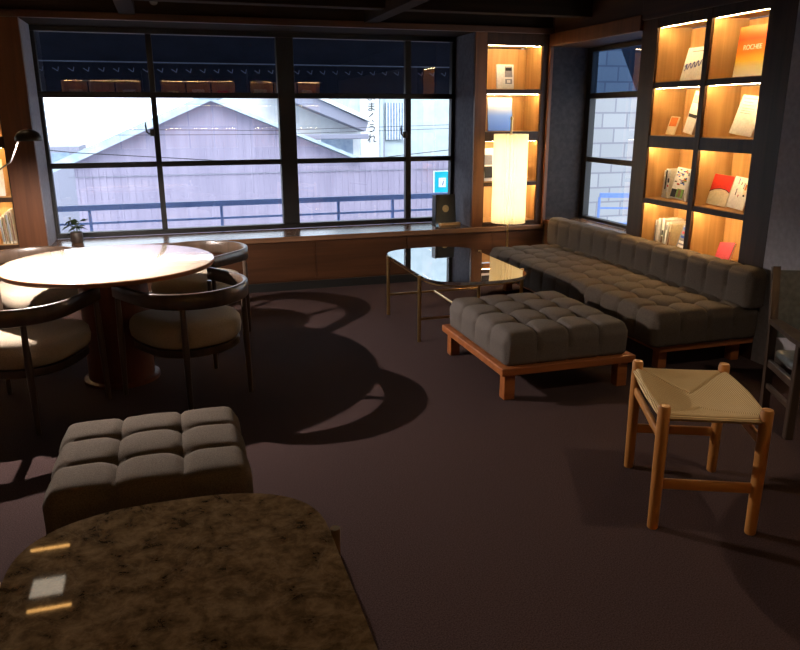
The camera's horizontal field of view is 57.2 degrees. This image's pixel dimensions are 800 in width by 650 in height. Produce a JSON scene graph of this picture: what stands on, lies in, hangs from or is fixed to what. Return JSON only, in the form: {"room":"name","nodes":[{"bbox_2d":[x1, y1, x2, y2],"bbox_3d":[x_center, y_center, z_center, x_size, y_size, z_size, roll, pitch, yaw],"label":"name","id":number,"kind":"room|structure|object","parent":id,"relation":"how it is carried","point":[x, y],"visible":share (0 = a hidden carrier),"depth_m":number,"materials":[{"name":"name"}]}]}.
{"room":"cafe","nodes":[
{"label":"cafe","id":0,"kind":"room"},
{"bbox_2d":[0,0,553,292],"bbox_3d":[-1.657,-1.514,6.285,7.060,2.460,0.600,-5,17,-17],"label":"wall","id":1,"kind":"structure","parent":0,"point":[280,266],"depth_m":6.38,"materials":[{"name":"brown wood"}]},
{"bbox_2d":[0,115,19,249],"bbox_3d":[-3.695,-1.385,5.545,1.326,1.770,0.320,-5,17,-17],"label":"bookcase","id":2,"kind":"object","parent":1,"relation":"on","point":[6,202],"visible":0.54,"depth_m":5.80,"materials":[{"name":"brown wood"}]},
{"bbox_2d":[0,159,5,195],"bbox_3d":[-3.186,-1.141,5.692,0.200,0.280,0.041,-5,17,-17],"label":"folder","id":3,"kind":"object","parent":2,"relation":"in","point":[2,184],"visible":1,"depth_m":5.72,"materials":[{"name":"paper"}]},
{"bbox_2d":[0,217,6,243],"bbox_3d":[-3.156,-0.763,5.852,0.031,0.206,0.181,-5,17,-17],"label":"book","id":4,"kind":"object","parent":2,"relation":"in","point":[1,222],"visible":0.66,"depth_m":5.78,"materials":[{"name":"beige paper"}]},
{"bbox_2d":[0,220,4,241],"bbox_3d":[-3.130,-0.739,5.769,0.022,0.173,0.002,-5,17,-17],"label":"print","id":5,"kind":"object","parent":4,"relation":"attached to","point":[1,223],"depth_m":5.77},
{"bbox_2d":[1,214,9,243],"bbox_3d":[-3.132,-0.774,5.856,0.032,0.226,0.181,-5,17,-17],"label":"book","id":6,"kind":"object","parent":2,"relation":"in","point":[3,215],"visible":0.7,"depth_m":5.78,"materials":[{"name":"beige paper"}]},
{"bbox_2d":[2,218,8,241],"bbox_3d":[-3.105,-0.751,5.774,0.023,0.189,0.002,-5,17,-17],"label":"print","id":7,"kind":"object","parent":6,"relation":"attached to","point":[3,219],"depth_m":5.78},
{"bbox_2d":[4,211,13,243],"bbox_3d":[-3.107,-0.786,5.861,0.033,0.246,0.181,-5,17,-17],"label":"book","id":8,"kind":"object","parent":2,"relation":"in","point":[6,212],"visible":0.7,"depth_m":5.78,"materials":[{"name":"beige paper"}]},
{"bbox_2d":[5,215,11,240],"bbox_3d":[-3.081,-0.763,5.779,0.024,0.206,0.002,-5,17,-17],"label":"print","id":9,"kind":"object","parent":8,"relation":"attached to","point":[6,216],"depth_m":5.78},
{"bbox_2d":[7,208,17,242],"bbox_3d":[-3.083,-0.798,5.865,0.034,0.266,0.181,-5,17,-17],"label":"book","id":10,"kind":"object","parent":2,"relation":"in","point":[10,211],"visible":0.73,"depth_m":5.79,"materials":[{"name":"beige paper"}]},
{"bbox_2d":[9,213,15,240],"bbox_3d":[-3.057,-0.774,5.783,0.024,0.223,0.002,-5,17,-17],"label":"print","id":11,"kind":"object","parent":10,"relation":"attached to","point":[10,214],"depth_m":5.79},
{"bbox_2d":[0,16,56,247],"bbox_3d":[-2.995,-1.486,5.870,0.208,1.760,0.564,-5,17,-17],"label":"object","id":12,"kind":"object","parent":1,"relation":"attached to","point":[19,103],"visible":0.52,"depth_m":5.66,"materials":[{"name":"brown wood"}]},
{"bbox_2d":[29,24,455,238],"bbox_3d":[-1.216,-1.719,6.597,3.645,1.720,0.120,-5,17,-17],"label":"window","id":13,"kind":"structure","parent":1,"relation":"in","point":[285,95],"depth_m":6.57,"materials":[{"name":"brown metal"}]},
{"bbox_2d":[34,31,520,93],"bbox_3d":[-2.205,-2.712,6.877,6.750,1.060,1.260,-5,17,-17],"label":"awning","id":14,"kind":"object","parent":1,"relation":"attached to","point":[68,61],"visible":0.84,"depth_m":7.59,"materials":[{"name":"fabric"}]},
{"bbox_2d":[52,222,542,247],"bbox_3d":[-0.781,-0.834,6.707,4.390,0.045,0.490,-5,17,-17],"label":"window sill","id":15,"kind":"structure","parent":1,"relation":"attached to","point":[423,228],"depth_m":6.57,"materials":[{"name":"brown wood"}]},
{"bbox_2d":[62,217,87,242],"bbox_3d":[-2.700,-0.792,6.126,0.211,0.204,0.222,-5,17,-17],"label":"potted plant","id":16,"kind":"object","parent":15,"relation":"on","point":[76,236],"visible":1,"depth_m":6.09,"materials":[{"name":"green plant"}]},
{"bbox_2d":[432,194,460,225],"bbox_3d":[0.448,-1.112,7.063,0.250,0.288,0.120,-6,17,-20],"label":"speaker","id":17,"kind":"object","parent":15,"relation":"on","point":[443,206],"visible":1,"depth_m":7.04,"materials":[{"name":"wood"}]},
{"bbox_2d":[482,32,548,226],"bbox_3d":[1.014,-1.825,6.949,0.607,1.720,0.340,-5,17,-17],"label":"bookcase","id":18,"kind":"object","parent":15,"relation":"on","point":[530,62],"visible":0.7,"depth_m":6.93,"materials":[{"name":"brown wood"}]},
{"bbox_2d":[484,148,492,180],"bbox_3d":[0.850,-1.507,6.900,0.150,0.300,0.041,-6,17,-18],"label":"booklet","id":19,"kind":"object","parent":18,"relation":"in","point":[488,165],"visible":0.42,"depth_m":6.88,"materials":[{"name":"white paper"}]},
{"bbox_2d":[484,166,491,177],"bbox_3d":[0.830,-1.437,6.898,0.082,0.105,0.011,-6,17,-18],"label":"print","id":20,"kind":"object","parent":19,"relation":"attached to","point":[487,169],"depth_m":6.90,"materials":[{"name":"black paper"}]},
{"bbox_2d":[484,155,491,164],"bbox_3d":[0.827,-1.548,6.876,0.082,0.090,0.010,-6,17,-18],"label":"print","id":21,"kind":"object","parent":19,"relation":"attached to","point":[488,158],"depth_m":6.88},
{"bbox_2d":[487,98,511,130],"bbox_3d":[0.923,-1.948,6.787,0.250,0.294,0.041,-6,17,-19],"label":"poster","id":22,"kind":"object","parent":18,"relation":"in","point":[499,110],"visible":0.93,"depth_m":6.78,"materials":[{"name":"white paper"}]},
{"bbox_2d":[496,64,513,88],"bbox_3d":[0.965,-2.284,6.753,0.165,0.216,0.050,-4,16,-13],"label":"book","id":23,"kind":"object","parent":18,"relation":"in","point":[504,72],"visible":0.94,"depth_m":6.74,"materials":[{"name":"white paper"}]},
{"bbox_2d":[505,66,511,76],"bbox_3d":[0.998,-2.328,6.744,0.073,0.094,0.015,-4,16,-13],"label":"print","id":24,"kind":"object","parent":23,"relation":"attached to","point":[508,69],"depth_m":6.74},
{"bbox_2d":[453,32,487,226],"bbox_3d":[0.639,-1.823,6.946,0.110,1.720,0.564,-5,17,-17],"label":"post","id":25,"kind":"object","parent":1,"relation":"attached to","point":[471,49],"visible":0.86,"depth_m":6.80,"materials":[{"name":"brown wood"}]},
{"bbox_2d":[113,0,592,22],"bbox_3d":[-0.569,-1.590,2.253,7.260,0.340,8.610,-5,17,-17],"label":"ceiling","id":26,"kind":"structure","parent":0,"point":[375,11],"depth_m":5.65,"materials":[{"name":"brown wood"}]},
{"bbox_2d":[0,281,799,649],"bbox_3d":[-0.563,0.784,2.933,7.260,0.120,8.610,-5,17,-17],"label":"floor","id":27,"kind":"structure","parent":0,"point":[468,517],"depth_m":3.16,"materials":[{"name":"carpet"}]},
{"bbox_2d":[0,129,42,169],"bbox_3d":[-2.288,-0.370,4.162,0.733,1.432,0.260,-1,16,-2],"label":"reading lamp","id":28,"kind":"object","parent":27,"relation":"on","point":[26,134],"visible":1,"depth_m":3.89,"materials":[{"name":"black metal"}]},
{"bbox_2d":[0,246,78,309],"bbox_3d":[-2.415,-0.159,4.876,0.634,0.634,0.602,-15,22,-42],"label":"dining chair","id":29,"kind":"object","parent":27,"relation":"on","point":[11,296],"visible":0.43,"depth_m":4.64,"materials":[{"name":"brown wood"}]},
{"bbox_2d":[0,281,78,309],"bbox_3d":[-2.394,-0.224,4.834,0.544,0.152,0.541,-15,22,-42],"label":"seat cushion","id":30,"kind":"object","parent":29,"relation":"on","point":[11,296],"depth_m":4.59,"materials":[{"name":"fabric"}]},
{"bbox_2d":[0,288,111,434],"bbox_3d":[-1.931,0.162,3.751,0.634,0.634,0.602,2,16,8],"label":"dining chair","id":31,"kind":"object","parent":27,"relation":"on","point":[35,341],"visible":0.99,"depth_m":3.59,"materials":[{"name":"brown wood"}]},
{"bbox_2d":[0,318,90,369],"bbox_3d":[-1.927,0.082,3.760,0.544,0.152,0.541,2,16,8],"label":"seat cushion","id":32,"kind":"object","parent":31,"relation":"on","point":[54,344],"depth_m":3.62,"materials":[{"name":"fabric"}]},
{"bbox_2d":[0,244,213,389],"bbox_3d":[-1.654,-0.026,4.283,1.156,0.702,1.156,-5,17,-17],"label":"round table","id":33,"kind":"object","parent":27,"relation":"on","point":[133,266],"visible":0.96,"depth_m":4.14,"materials":[{"name":"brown wood"}]},
{"bbox_2d":[42,406,253,534],"bbox_3d":[-0.890,0.594,2.672,0.657,0.392,0.628,-5,17,-17],"label":"ottoman","id":34,"kind":"object","parent":27,"relation":"on","point":[106,465],"visible":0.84,"depth_m":2.46,"materials":[{"name":"fabric"}]},
{"bbox_2d":[111,267,252,409],"bbox_3d":[-1.143,0.069,4.067,0.602,0.634,0.634,14,21,40],"label":"dining chair","id":35,"kind":"object","parent":27,"relation":"on","point":[187,326],"visible":0.98,"depth_m":3.88,"materials":[{"name":"brown wood"}]},
{"bbox_2d":[129,305,240,349],"bbox_3d":[-1.166,-0.007,4.066,0.541,0.152,0.544,14,21,40],"label":"seat cushion","id":36,"kind":"object","parent":35,"relation":"on","point":[217,328],"depth_m":3.89,"materials":[{"name":"fabric"}]},
{"bbox_2d":[0,493,377,649],"bbox_3d":[-0.440,0.885,1.521,0.825,0.464,1.320,-5,17,-17],"label":"coffee table","id":37,"kind":"object","parent":27,"relation":"on","point":[237,571],"visible":1,"depth_m":1.69,"materials":[{"name":"brown stone"}]},
{"bbox_2d":[147,240,251,331],"bbox_3d":[-1.357,-0.225,5.097,0.634,0.634,0.602,7,18,24],"label":"dining chair","id":38,"kind":"object","parent":27,"relation":"on","point":[235,252],"visible":0.48,"depth_m":4.88,"materials":[{"name":"brown wood"}]},
{"bbox_2d":[151,268,237,293],"bbox_3d":[-1.370,-0.289,5.050,0.544,0.152,0.541,7,18,24],"label":"seat cushion","id":39,"kind":"object","parent":38,"relation":"on","point":[195,282],"depth_m":4.83,"materials":[{"name":"fabric"}]},
{"bbox_2d":[386,247,525,341],"bbox_3d":[0.383,-0.239,5.440,0.785,0.464,1.320,-5,17,-17],"label":"coffee table","id":40,"kind":"object","parent":27,"relation":"on","point":[440,266],"visible":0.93,"depth_m":5.20,"materials":[{"name":"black glass"}]},
{"bbox_2d":[491,116,528,283],"bbox_3d":[0.989,-1.126,6.672,0.308,1.487,0.308,-5,17,-17],"label":"floor lamp","id":41,"kind":"object","parent":27,"relation":"on","point":[510,151],"visible":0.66,"depth_m":6.51,"materials":[{"name":"paper"}]},
{"bbox_2d":[442,291,634,399],"bbox_3d":[0.804,0.076,4.462,0.826,0.393,0.930,-5,17,-17],"label":"ottoman","id":42,"kind":"object","parent":27,"relation":"on","point":[514,334],"visible":1,"depth_m":4.12,"materials":[{"name":"fabric"}]},
{"bbox_2d":[450,291,627,365],"bbox_3d":[0.806,-0.013,4.432,0.784,0.205,0.878,-5,17,-17],"label":"cushion","id":43,"kind":"object","parent":42,"relation":"on","point":[542,328],"depth_m":4.12,"materials":[{"name":"fabric"}]},
{"bbox_2d":[490,217,767,368],"bbox_3d":[1.492,-0.346,5.544,0.788,0.606,2.538,-5,17,-17],"label":"sofa","id":44,"kind":"object","parent":27,"relation":"on","point":[668,298],"visible":0.96,"depth_m":4.84,"materials":[{"name":"fabric"}]},
{"bbox_2d":[490,244,757,347],"bbox_3d":[1.501,-0.313,5.507,0.778,0.230,2.408,-5,17,-17],"label":"seat cushion","id":45,"kind":"object","parent":44,"relation":"on","point":[657,309],"depth_m":4.76,"materials":[{"name":"fabric"}]},
{"bbox_2d":[624,359,773,535],"bbox_3d":[1.157,0.462,2.924,0.408,0.496,0.548,2,16,7],"label":"stool","id":46,"kind":"object","parent":27,"relation":"on","point":[715,397],"visible":1,"depth_m":2.78,"materials":[{"name":"brown wood"}]},
{"bbox_2d":[626,0,798,359],"bbox_3d":[2.151,-1.024,5.067,0.300,2.170,1.450,-5,17,-17],"label":"bookcase","id":47,"kind":"object","parent":27,"relation":"on","point":[666,41],"visible":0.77,"depth_m":4.96,"materials":[{"name":"brown wood"}]},
{"bbox_2d":[654,220,658,240],"bbox_3d":[2.034,-0.712,5.638,0.171,0.200,0.025,-5,17,-17],"label":"book","id":48,"kind":"object","parent":47,"relation":"in","point":[657,221],"visible":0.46,"depth_m":5.60,"materials":[{"name":"white paper"}]},
{"bbox_2d":[661,170,665,197],"bbox_3d":[2.042,-1.060,5.508,0.151,0.200,0.028,-5,17,-17],"label":"book","id":49,"kind":"object","parent":47,"relation":"in","point":[665,170],"visible":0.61,"depth_m":5.48,"materials":[{"name":"white paper"}]},
{"bbox_2d":[656,217,677,241],"bbox_3d":[2.045,-0.709,5.601,0.171,0.216,0.041,-5,17,-17],"label":"book","id":50,"kind":"object","parent":47,"relation":"in","point":[660,219],"visible":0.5,"depth_m":5.57,"materials":[{"name":"white paper"}]},
{"bbox_2d":[663,168,677,197],"bbox_3d":[2.049,-1.061,5.485,0.151,0.216,0.035,-5,17,-17],"label":"book","id":51,"kind":"object","parent":47,"relation":"in","point":[667,170],"visible":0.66,"depth_m":5.46,"materials":[{"name":"white paper"}]},
{"bbox_2d":[665,169,676,197],"bbox_3d":[2.058,-1.051,5.458,0.151,0.211,0.042,-5,17,-17],"label":"book","id":52,"kind":"object","parent":47,"relation":"in","point":[672,172],"visible":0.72,"depth_m":5.43,"materials":[{"name":"white paper"}]},
{"bbox_2d":[660,218,684,242],"bbox_3d":[2.059,-0.697,5.558,0.171,0.217,0.045,-5,17,-17],"label":"book","id":53,"kind":"object","parent":47,"relation":"in","point":[665,221],"visible":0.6,"depth_m":5.52,"materials":[{"name":"white paper"}]},
{"bbox_2d":[665,116,680,134],"bbox_3d":[2.006,-1.466,5.393,0.044,0.131,0.104,-5,17,-17],"label":"card","id":54,"kind":"object","parent":47,"relation":"in","point":[674,121],"visible":1,"depth_m":5.38,"materials":[{"name":"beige paper"}]},
{"bbox_2d":[669,117,678,126],"bbox_3d":[2.010,-1.492,5.386,0.020,0.066,0.082,-5,17,-17],"label":"print","id":55,"kind":"object","parent":54,"relation":"attached to","point":[674,121],"depth_m":5.38},
{"bbox_2d":[663,221,685,244],"bbox_3d":[2.072,-0.679,5.521,0.171,0.201,0.041,-5,17,-17],"label":"book","id":56,"kind":"object","parent":47,"relation":"in","point":[674,222],"visible":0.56,"depth_m":5.48,"materials":[{"name":"white paper"}]},
{"bbox_2d":[667,223,684,245],"bbox_3d":[2.083,-0.663,5.486,0.171,0.191,0.040,-5,17,-17],"label":"book","id":57,"kind":"object","parent":47,"relation":"in","point":[675,230],"visible":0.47,"depth_m":5.46,"materials":[{"name":"beige paper"}]},
{"bbox_2d":[669,167,688,200],"bbox_3d":[2.041,-1.029,5.338,0.048,0.234,0.148,-9,18,-28],"label":"magazine","id":58,"kind":"object","parent":47,"relation":"in","point":[679,184],"visible":0.91,"depth_m":5.34,"materials":[{"name":"white paper"}]},
{"bbox_2d":[670,188,676,196],"bbox_3d":[2.007,-0.971,5.384,0.016,0.063,0.048,-9,18,-28],"label":"print","id":59,"kind":"object","parent":58,"relation":"attached to","point":[673,193],"depth_m":5.38,"materials":[{"name":"black paper"}]},
{"bbox_2d":[675,189,683,198],"bbox_3d":[2.035,-0.956,5.338,0.017,0.069,0.062,-9,18,-28],"label":"print","id":60,"kind":"object","parent":58,"relation":"attached to","point":[679,193],"depth_m":5.33},
{"bbox_2d":[676,225,684,248],"bbox_3d":[2.073,-0.622,5.322,0.045,0.202,0.145,-8,18,-26],"label":"magazine","id":61,"kind":"object","parent":47,"relation":"in","point":[681,237],"visible":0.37,"depth_m":5.35,"materials":[{"name":"white paper"}]},
{"bbox_2d":[683,169,690,201],"bbox_3d":[2.125,-0.999,5.246,0.171,0.226,0.049,-5,17,-17],"label":"book","id":62,"kind":"object","parent":47,"relation":"in","point":[686,194],"visible":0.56,"depth_m":5.22,"materials":[{"name":"white paper"}]},
{"bbox_2d":[683,90,698,134],"bbox_3d":[2.078,-1.490,5.154,0.080,0.307,0.184,-1,16,-3],"label":"book","id":63,"kind":"object","parent":47,"relation":"in","point":[690,125],"visible":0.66,"depth_m":5.16,"materials":[{"name":"paper"}]},
{"bbox_2d":[679,46,703,80],"bbox_3d":[2.077,-1.819,5.105,0.074,0.223,0.280,-5,17,-17],"label":"book","id":64,"kind":"object","parent":47,"relation":"in","point":[692,68],"visible":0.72,"depth_m":5.14,"materials":[{"name":"white paper"}]},
{"bbox_2d":[706,174,735,207],"bbox_3d":[2.174,-0.911,4.966,0.067,0.212,0.185,-6,17,-20],"label":"book","id":65,"kind":"object","parent":47,"relation":"in","point":[721,187],"visible":1,"depth_m":4.96,"materials":[{"name":"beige paper"}]},
{"bbox_2d":[710,174,734,192],"bbox_3d":[2.175,-0.957,4.951,0.031,0.116,0.179,-6,17,-20],"label":"print","id":66,"kind":"object","parent":65,"relation":"attached to","point":[721,183],"depth_m":4.95},
{"bbox_2d":[715,242,736,259],"bbox_3d":[2.192,-0.491,4.949,0.060,0.154,0.187,-3,16,-9],"label":"book","id":67,"kind":"object","parent":47,"relation":"in","point":[725,250],"visible":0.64,"depth_m":4.93,"materials":[{"name":"red paper"}]},
{"bbox_2d":[726,176,747,210],"bbox_3d":[2.219,-0.862,4.795,0.050,0.211,0.180,-3,16,-11],"label":"pamphlet","id":68,"kind":"object","parent":47,"relation":"in","point":[737,198],"visible":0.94,"depth_m":4.80,"materials":[{"name":"white paper"}]},
{"bbox_2d":[729,94,758,137],"bbox_3d":[2.233,-1.340,4.701,0.082,0.267,0.225,-5,17,-17],"label":"white catalogue","id":69,"kind":"object","parent":47,"relation":"in","point":[743,124],"visible":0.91,"depth_m":4.70,"materials":[{"name":"paper"}]},
{"bbox_2d":[732,23,767,76],"bbox_3d":[2.234,-1.734,4.646,0.039,0.310,0.270,-5,17,-17],"label":"book","id":70,"kind":"object","parent":47,"relation":"in","point":[752,39],"visible":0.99,"depth_m":4.66,"materials":[{"name":"orange paper"}]},
{"bbox_2d":[759,266,799,439],"bbox_3d":[2.188,0.139,3.564,0.685,0.760,0.510,2,16,7],"label":"armchair","id":71,"kind":"object","parent":27,"relation":"on","point":[784,299],"visible":0.99,"depth_m":3.71,"materials":[{"name":"brown wood"}]},
{"bbox_2d":[776,350,794,369],"bbox_3d":[2.177,0.202,3.553,0.560,0.045,0.370,2,16,7],"label":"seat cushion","id":72,"kind":"object","parent":71,"relation":"on","point":[786,356],"depth_m":3.66,"materials":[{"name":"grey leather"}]},
{"bbox_2d":[522,0,799,374],"bbox_3d":[2.651,-0.767,3.636,0.460,2.460,8.410,-5,17,-17],"label":"wall","id":73,"kind":"structure","parent":0,"point":[611,21],"depth_m":5.88,"materials":[{"name":"grey paint"}]},
{"bbox_2d":[579,40,641,228],"bbox_3d":[1.972,-1.628,6.361,0.065,1.560,1.330,-5,17,-17],"label":"window","id":74,"kind":"structure","parent":73,"relation":"in","point":[613,69],"depth_m":6.62,"materials":[{"name":"brown metal"}]},
{"label":"outside","id":75,"kind":"structure","parent":0,"visible":0},
{"bbox_2d":[686,15,768,88],"bbox_3d":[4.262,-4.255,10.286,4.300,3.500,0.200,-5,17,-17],"label":"strip light","id":76,"kind":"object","parent":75,"point":[768,15],"visible":0.02,"depth_m":10.42,"materials":[{"name":"white plastic"}]},
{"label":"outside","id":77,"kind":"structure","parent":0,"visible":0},
{"bbox_3d":[-1.535,0.078,7.644,7.800,0.150,0.990,-5,17,-17],"label":"balcony slab","id":78,"kind":"object","parent":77,"visible":0},
{"bbox_2d":[57,193,447,237],"bbox_3d":[-1.591,-0.694,7.781,6.300,1.260,0.040,-5,17,-17],"label":"steel railing","id":79,"kind":"object","parent":78,"relation":"on","point":[392,197],"visible":0.28,"depth_m":7.58,"materials":[{"name":"blue metal"}]},
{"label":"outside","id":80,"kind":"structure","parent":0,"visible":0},
{"bbox_2d":[66,125,433,130],"bbox_3d":[-3.407,-2.842,10.611,10.000,0.087,0.008,-5,17,-17],"label":"wire","id":81,"kind":"object","parent":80,"point":[419,125],"visible":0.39,"depth_m":10.96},
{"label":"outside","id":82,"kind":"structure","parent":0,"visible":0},
{"bbox_2d":[48,128,448,135],"bbox_3d":[-3.436,-2.810,10.720,10.000,0.087,0.008,-5,17,-17],"label":"wire","id":83,"kind":"object","parent":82,"point":[441,128],"visible":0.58,"depth_m":11.11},
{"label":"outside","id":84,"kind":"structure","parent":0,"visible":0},
{"bbox_2d":[50,150,446,159],"bbox_3d":[-1.579,-2.094,8.910,6.001,0.279,0.010,-5,17,-17],"label":"wire","id":85,"kind":"object","parent":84,"point":[50,150],"visible":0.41,"depth_m":8.51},
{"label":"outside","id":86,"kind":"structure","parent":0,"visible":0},
{"bbox_2d":[597,193,628,223],"bbox_3d":[3.035,-0.985,8.864,1.328,1.200,0.040,1,16,5],"label":"railing","id":87,"kind":"object","parent":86,"point":[602,195],"visible":0.12,"depth_m":8.75,"materials":[{"name":"blue metal"}]},
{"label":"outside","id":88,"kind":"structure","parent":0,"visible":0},
{"bbox_3d":[-9.929,-4.373,32.079,80.000,0.200,52.900,-5,17,-17],"label":"ground","id":89,"kind":"structure","parent":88,"visible":0},
{"bbox_2d":[49,144,85,232],"bbox_3d":[-8.762,-3.412,21.226,2.500,3.920,2.030,-5,17,-17],"label":"building","id":90,"kind":"structure","parent":89,"relation":"on","point":[65,187],"depth_m":19.96,"materials":[{"name":"white"}]},
{"bbox_2d":[53,98,447,237],"bbox_3d":[-0.620,-2.280,15.329,11.710,4.950,2.280,-5,17,-17],"label":"gabled house","id":91,"kind":"structure","parent":89,"relation":"on","point":[182,128],"depth_m":13.35,"materials":[{"name":"wood"}]},
{"bbox_2d":[219,98,371,156],"bbox_3d":[-2.623,-3.284,17.489,3.280,5.700,3.000,-5,17,-17],"label":"house","id":92,"kind":"structure","parent":89,"relation":"on","point":[315,115],"depth_m":16.20,"materials":[{"name":"white"}]},
{"bbox_2d":[331,94,521,156],"bbox_3d":[0.886,-6.252,21.835,5.550,9.000,3.139,-5,17,-17],"label":"building","id":93,"kind":"structure","parent":89,"relation":"on","point":[384,113],"depth_m":20.26,"materials":[{"name":"white"}]},
{"bbox_2d":[433,170,447,192],"bbox_3d":[0.486,-1.061,8.634,0.210,1.485,0.057,-5,17,-17],"label":"street sign","id":94,"kind":"object","parent":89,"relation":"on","point":[440,178],"visible":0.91,"depth_m":8.44,"materials":[{"name":"blue metal"}]},
{"bbox_2d":[588,97,636,227],"bbox_3d":[3.133,-1.219,10.136,2.450,5.750,0.200,-5,17,-17],"label":"wall","id":95,"kind":"structure","parent":89,"relation":"on","point":[614,123],"depth_m":9.62,"materials":[{"name":"white brick"}]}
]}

